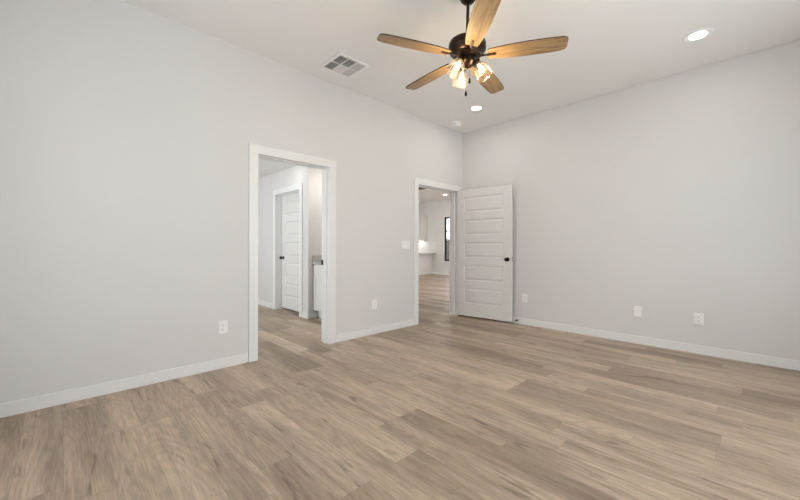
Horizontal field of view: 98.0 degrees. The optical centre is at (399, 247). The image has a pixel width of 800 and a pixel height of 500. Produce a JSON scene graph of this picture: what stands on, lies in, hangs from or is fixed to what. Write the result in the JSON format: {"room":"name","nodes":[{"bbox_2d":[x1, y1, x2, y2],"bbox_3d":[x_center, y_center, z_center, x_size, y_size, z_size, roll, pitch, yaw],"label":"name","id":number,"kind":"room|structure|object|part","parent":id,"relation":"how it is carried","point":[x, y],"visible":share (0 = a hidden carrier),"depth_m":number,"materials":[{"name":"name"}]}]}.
{"room":"empty bedroom","nodes":[
{"label":"empty bedroom","id":0,"kind":"room"},
{"bbox_2d":[0,0,462,403],"bbox_3d":[-1.050,-0.402,3.922,5.754,3.050,0.140,0,0,-44],"label":"wall","id":1,"kind":"structure","parent":0,"point":[127,130],"depth_m":2.85,"materials":[{"name":"white paint"}]},
{"bbox_2d":[0,353,247,417],"bbox_3d":[-2.220,1.074,2.675,2.062,0.093,0.014,0,0,-44],"label":"baseboard","id":2,"kind":"structure","parent":1,"relation":"attached to","point":[21,406],"depth_m":2.67,"materials":[{"name":"white wood"}]},
{"bbox_2d":[218,320,227,334],"bbox_3d":[-1.645,0.742,3.239,0.081,0.125,0.010,0,0,-44],"label":"power outlet","id":3,"kind":"object","parent":1,"relation":"attached to","point":[222,325],"visible":1,"depth_m":3.24,"materials":[{"name":"white plastic"}]},
{"bbox_2d":[248,143,335,361],"bbox_3d":[-1.172,0.052,3.805,1.005,2.141,0.175,0,0,-44],"label":"door frame","id":4,"kind":"structure","parent":1,"relation":"attached to","point":[328,167],"depth_m":3.93,"materials":[{"name":"white wood"}]},
{"bbox_3d":[-1.445,0.096,3.428,0.089,2.052,0.017,0,0,-44],"label":"casing","id":5,"kind":"part","parent":4,"relation":"part of","materials":[{"name":"white wood"}]},
{"bbox_3d":[-1.115,-0.974,3.748,1.005,0.089,0.017,0,0,-44],"label":"head casing","id":6,"kind":"part","parent":4,"relation":"part of","materials":[{"name":"white wood"}]},
{"bbox_3d":[-0.789,0.097,4.068,0.089,2.052,0.017,0,0,-44],"label":"casing","id":7,"kind":"part","parent":4,"relation":"part of","materials":[{"name":"white wood"}]},
{"bbox_2d":[372,299,376,309],"bbox_3d":[-0.329,0.740,4.523,0.081,0.125,0.010,0,0,-44],"label":"power outlet","id":8,"kind":"object","parent":1,"relation":"attached to","point":[374,302],"visible":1,"depth_m":4.52,"materials":[{"name":"white plastic"}]},
{"bbox_2d":[336,319,413,342],"bbox_3d":[-0.280,1.078,4.569,1.334,0.093,0.014,0,0,-44],"label":"baseboard","id":9,"kind":"structure","parent":1,"relation":"attached to","point":[388,327],"depth_m":4.49,"materials":[{"name":"white wood"}]},
{"bbox_2d":[401,240,409,248],"bbox_3d":[0.085,-0.040,4.925,0.168,0.120,0.010,0,0,-44],"label":"light switch","id":10,"kind":"object","parent":1,"relation":"attached to","point":[405,244],"visible":1,"depth_m":4.92,"materials":[{"name":"white plastic"}]},
{"bbox_2d":[414,177,460,324],"bbox_3d":[0.554,0.056,5.489,1.134,2.141,0.174,0,0,-44],"label":"door frame","id":11,"kind":"structure","parent":1,"relation":"attached to","point":[418,182],"depth_m":5.69,"materials":[{"name":"white wood"}]},
{"bbox_3d":[0.235,0.100,5.067,0.089,2.052,0.017,0,0,-44],"label":"casing","id":12,"kind":"part","parent":11,"relation":"part of","materials":[{"name":"white wood"}]},
{"bbox_3d":[0.611,-0.970,5.432,1.134,0.089,0.017,0,0,-44],"label":"head casing","id":13,"kind":"part","parent":11,"relation":"part of","materials":[{"name":"white wood"}]},
{"bbox_3d":[0.873,0.101,5.910,0.089,2.052,0.017,0,0,-44],"label":"casing","id":14,"kind":"part","parent":11,"relation":"part of","materials":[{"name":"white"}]},
{"bbox_2d":[457,185,512,321],"bbox_3d":[1.304,0.086,5.448,0.952,2.032,0.173,0,0,40],"label":"door","id":15,"kind":"structure","parent":1,"relation":"in","point":[484,215],"depth_m":5.41,"materials":[{"name":"white paint"}]},
{"bbox_2d":[258,158,296,178],"bbox_3d":[-2.860,-1.406,5.038,4.140,0.100,3.989,0,0,-44],"label":"ceiling","id":16,"kind":"structure","parent":0,"point":[265,167],"depth_m":5.86,"materials":[{"name":"paint"}]},
{"bbox_2d":[258,165,316,312],"bbox_3d":[-2.325,-0.117,6.478,0.145,2.475,2.679,0,0,-44],"label":"wall","id":17,"kind":"structure","parent":0,"point":[297,174],"depth_m":6.16,"materials":[{"name":"white paint"}]},
{"bbox_2d":[258,300,272,308],"bbox_3d":[-2.815,1.073,6.864,0.014,0.093,1.445,0,0,-44],"label":"baseboard","id":18,"kind":"structure","parent":17,"relation":"attached to","point":[262,303],"depth_m":6.57,"materials":[{"name":"white wood"}]},
{"bbox_2d":[273,183,302,316],"bbox_3d":[-1.880,0.043,6.022,0.179,2.157,1.055,0,0,-44],"label":"door frame","id":19,"kind":"structure","parent":17,"relation":"attached to","point":[277,194],"depth_m":6.29,"materials":[{"name":"white wood"}]},
{"bbox_3d":[-2.276,0.086,6.312,0.017,2.068,0.089,0,0,-44],"label":"casing","id":20,"kind":"part","parent":19,"relation":"part of","materials":[{"name":"white wood"}]},
{"bbox_3d":[-1.936,-0.992,5.966,0.017,0.089,1.055,0,0,-44],"label":"head casing","id":21,"kind":"part","parent":19,"relation":"part of","materials":[{"name":"white wood"}]},
{"bbox_3d":[-1.601,0.088,5.620,0.017,2.068,0.089,0,0,-44],"label":"casing","id":22,"kind":"part","parent":19,"relation":"part of","materials":[{"name":"white wood"}]},
{"bbox_2d":[279,192,298,311],"bbox_3d":[-1.867,0.075,6.035,0.104,2.032,0.869,0,0,-44],"label":"door","id":23,"kind":"structure","parent":17,"relation":"in","point":[290,203],"depth_m":6.12,"materials":[{"name":"white paint"}]},
{"bbox_2d":[302,312,307,318],"bbox_3d":[-1.504,1.075,5.520,0.014,0.093,0.185,0,0,-44],"label":"baseboard","id":24,"kind":"structure","parent":17,"relation":"attached to","point":[304,314],"depth_m":5.51,"materials":[{"name":"white wood"}]},
{"bbox_2d":[316,169,321,317],"bbox_3d":[-1.191,-0.115,5.783,0.507,2.475,0.100,0,0,-44],"label":"wall","id":25,"kind":"structure","parent":0,"point":[319,171],"depth_m":5.61,"materials":[{"name":"white paint"}]},
{"bbox_2d":[308,312,315,318],"bbox_3d":[-1.389,1.076,5.513,0.140,0.093,0.014,0,0,-44],"label":"baseboard","id":26,"kind":"structure","parent":25,"relation":"attached to","point":[313,314],"depth_m":5.50,"materials":[{"name":"white wood"}]},
{"bbox_2d":[0,274,799,499],"bbox_3d":[-0.451,1.184,7.946,12.357,0.120,14.300,0,0,-44],"label":"floor","id":27,"kind":"structure","parent":0,"point":[445,406],"depth_m":2.21,"materials":[{"name":"brown wood"}]},
{"bbox_2d":[314,264,321,317],"bbox_3d":[-0.821,0.694,5.355,0.565,0.858,1.009,0,0,-44],"label":"vanity cabinet","id":28,"kind":"object","parent":27,"relation":"on","point":[317,268],"visible":0.2,"depth_m":5.43,"materials":[{"name":"white paint"}]},
{"bbox_2d":[312,255,321,264],"bbox_3d":[-0.826,0.196,5.347,0.585,0.135,1.027,0,0,-44],"label":"countertop","id":29,"kind":"structure","parent":28,"relation":"on","point":[316,259],"depth_m":5.53,"materials":[{"name":"grey stone"}]},
{"bbox_3d":[-1.190,0.348,5.343,0.019,0.148,0.490,0,0,-44],"label":"drawer","id":30,"kind":"part","parent":28,"relation":"part of","materials":[{"name":"white paint"}]},
{"bbox_3d":[-1.190,0.713,5.343,0.019,0.550,0.490,0,0,-44],"label":"door","id":31,"kind":"part","parent":28,"relation":"part of","materials":[{"name":"white paint"}]},
{"bbox_2d":[419,254,431,274],"bbox_3d":[0.308,0.692,14.112,2.355,0.868,0.632,0,0,-44],"label":"base cabinet","id":32,"kind":"object","parent":27,"relation":"on","point":[425,260],"visible":0.23,"depth_m":14.42,"materials":[{"name":"white paint"}]},
{"bbox_2d":[419,200,449,272],"bbox_3d":[2.307,-0.395,13.855,0.140,3.050,9.389,0,0,-44],"label":"wall","id":33,"kind":"structure","parent":0,"point":[436,212],"depth_m":14.52,"materials":[{"name":"white paint"}]},
{"bbox_2d":[419,216,426,240],"bbox_3d":[0.229,-0.802,15.647,0.330,1.075,2.320,0,0,-44],"label":"upper cabinet","id":34,"kind":"object","parent":33,"relation":"attached to","point":[422,219],"visible":0.1,"depth_m":14.79,"materials":[{"name":"white paint"}]},
{"bbox_3d":[0.766,-0.808,14.875,0.019,1.051,0.458,0,0,-44],"label":"door","id":35,"kind":"part","parent":34,"relation":"part of","materials":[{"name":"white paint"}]},
{"bbox_2d":[419,241,435,252],"bbox_3d":[0.519,-0.021,15.577,0.011,0.485,2.828,0,0,-44],"label":"backsplash","id":36,"kind":"structure","parent":33,"relation":"attached to","point":[424,246],"depth_m":14.89,"materials":[{"name":"white tile"}]},
{"bbox_2d":[432,272,448,274],"bbox_3d":[3.446,1.086,12.574,0.014,0.093,5.959,0,0,-44],"label":"baseboard","id":37,"kind":"structure","parent":33,"relation":"attached to","point":[436,273],"depth_m":14.42,"materials":[{"name":"white wood"}]},
{"bbox_2d":[443,217,449,261],"bbox_3d":[2.249,-0.325,13.864,0.130,1.830,1.265,0,0,-44],"label":"window","id":38,"kind":"structure","parent":33,"relation":"in","point":[446,218],"depth_m":14.28,"materials":[{"name":"black metal"}]},
{"bbox_3d":[2.277,-0.340,13.892,0.050,1.800,1.205,0,0,-44],"label":"frame","id":39,"kind":"part","parent":38,"relation":"part of","materials":[{"name":"black metal"}]},
{"bbox_2d":[121,0,799,203],"bbox_3d":[-0.445,-1.986,7.882,12.147,0.120,14.090,0,0,-44],"label":"ceiling","id":40,"kind":"structure","parent":0,"point":[613,45],"depth_m":3.21,"materials":[{"name":"paint"}]},
{"bbox_2d":[320,52,368,78],"bbox_3d":[-0.589,-1.919,3.686,0.370,0.014,0.373,0,0,-44],"label":"ceiling vent","id":41,"kind":"object","parent":40,"relation":"in","point":[341,64],"visible":1,"depth_m":3.67,"materials":[{"name":"white plastic"}]},
{"bbox_2d":[453,121,461,126],"bbox_3d":[0.883,-1.893,5.364,0.140,0.060,0.140,0,0,-44],"label":"smoke detector","id":42,"kind":"object","parent":40,"relation":"attached to","point":[456,123],"visible":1,"depth_m":5.32,"materials":[{"name":"white plastic"}]},
{"bbox_2d":[377,0,568,95],"bbox_3d":[0.495,-1.534,2.636,1.317,0.781,1.306,1,0,-44],"label":"ceiling fan","id":43,"kind":"object","parent":40,"relation":"hanging from","point":[466,48],"visible":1,"depth_m":2.50,"materials":[{"name":"brown wood"}]},
{"bbox_3d":[0.105,-1.433,2.462,0.536,0.008,0.142,1,10,-19],"label":"blade","id":44,"kind":"part","parent":43,"relation":"part of","materials":[{"name":"brown wood"}]},
{"bbox_3d":[0.248,-1.430,2.932,0.142,0.008,0.536,-11,7,-36],"label":"blade","id":45,"kind":"part","parent":43,"relation":"part of","materials":[{"name":"brown wood"}]},
{"bbox_3d":[0.420,-1.324,2.529,0.054,0.071,0.037,1,0,-44],"label":"bulb","id":46,"kind":"part","parent":43,"relation":"part of","materials":[{"name":"white glass"}]},
{"bbox_2d":[457,56,463,64],"bbox_3d":[0.447,-1.371,2.552,0.070,0.051,0.050,1,0,-44],"label":"socket","id":47,"kind":"object","parent":43,"relation":"attached to","point":[460,59],"depth_m":2.53,"materials":[{"name":"brown metal"}]},
{"bbox_3d":[0.477,-1.323,2.701,0.041,0.071,0.050,1,0,-44],"label":"bulb","id":48,"kind":"part","parent":43,"relation":"part of","materials":[{"name":"white glass"}]},
{"bbox_2d":[474,58,480,66],"bbox_3d":[0.565,-1.369,2.578,0.070,0.051,0.050,0,0,25],"label":"socket","id":49,"kind":"object","parent":43,"relation":"attached to","point":[477,62],"depth_m":2.56,"materials":[{"name":"brown metal"}]},
{"bbox_3d":[0.598,-1.321,2.567,0.040,0.071,0.051,1,0,-44],"label":"bulb","id":50,"kind":"part","parent":43,"relation":"part of","materials":[{"name":"white glass"}]},
{"bbox_3d":[0.507,-1.425,2.180,0.142,0.008,0.536,11,0,-1],"label":"blade","id":51,"kind":"part","parent":43,"relation":"part of","materials":[{"name":"brown wood"}]},
{"bbox_3d":[0.739,-1.420,2.941,0.142,0.008,0.536,-11,-7,34],"label":"blade","id":52,"kind":"part","parent":43,"relation":"part of","materials":[{"name":"brown wood"}]},
{"bbox_3d":[0.900,-1.417,2.476,0.536,0.008,0.142,1,-10,17],"label":"blade","id":53,"kind":"part","parent":43,"relation":"part of","materials":[{"name":"brown wood"}]},
{"bbox_2d":[468,105,483,111],"bbox_3d":[1.053,-1.918,4.801,0.220,0.010,0.220,0,0,-44],"label":"recessed light","id":54,"kind":"object","parent":40,"relation":"in","point":[474,108],"visible":1,"depth_m":4.80,"materials":[{"name":"white plastic"}]},
{"bbox_2d":[682,27,713,42],"bbox_3d":[2.693,-1.914,3.145,0.220,0.010,0.220,0,0,-44],"label":"recessed light","id":55,"kind":"object","parent":40,"relation":"in","point":[699,34],"visible":1,"depth_m":3.14,"materials":[{"name":"white plastic"}]},
{"bbox_2d":[463,39,799,360],"bbox_3d":[2.652,-0.394,4.348,0.140,3.050,4.701,0,0,-44],"label":"wall","id":56,"kind":"structure","parent":0,"point":[675,197],"depth_m":3.89,"materials":[{"name":"white paint"}]},
{"bbox_2d":[522,294,526,302],"bbox_3d":[1.822,0.741,5.088,0.010,0.125,0.081,0,0,-44],"label":"power outlet","id":57,"kind":"object","parent":56,"relation":"attached to","point":[524,296],"visible":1,"depth_m":5.08,"materials":[{"name":"white plastic"}]},
{"bbox_2d":[634,306,641,316],"bbox_3d":[2.791,0.752,4.086,0.024,0.120,0.080,0,0,-44],"label":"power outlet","id":58,"kind":"object","parent":56,"relation":"attached to","point":[637,310],"visible":1,"depth_m":4.08,"materials":[{"name":"white plastic"}]},
{"bbox_2d":[499,316,799,370],"bbox_3d":[2.594,1.084,4.294,0.014,0.093,4.421,0,0,-44],"label":"baseboard","id":59,"kind":"structure","parent":56,"relation":"attached to","point":[791,364],"depth_m":3.85,"materials":[{"name":"white wood"}]},
{"bbox_2d":[694,313,703,325],"bbox_3d":[3.176,0.762,3.701,0.010,0.125,0.081,0,0,-44],"label":"power outlet","id":60,"kind":"object","parent":56,"relation":"attached to","point":[698,317],"visible":1,"depth_m":3.70,"materials":[{"name":"white plastic"}]},
{"label":"outside","id":61,"kind":"structure","parent":0,"visible":0},
{"bbox_3d":[5.037,1.261,16.795,7.840,0.150,13.000,0,0,-44],"label":"ground","id":62,"kind":"structure","parent":61,"visible":0},
{"bbox_2d":[447,240,449,258],"bbox_3d":[2.320,0.370,18.049,0.020,1.520,3.594,0,0,-44],"label":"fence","id":63,"kind":"object","parent":62,"relation":"on","point":[448,241],"visible":0.02,"depth_m":17.86,"materials":[{"name":"brown wood"}]}
]}

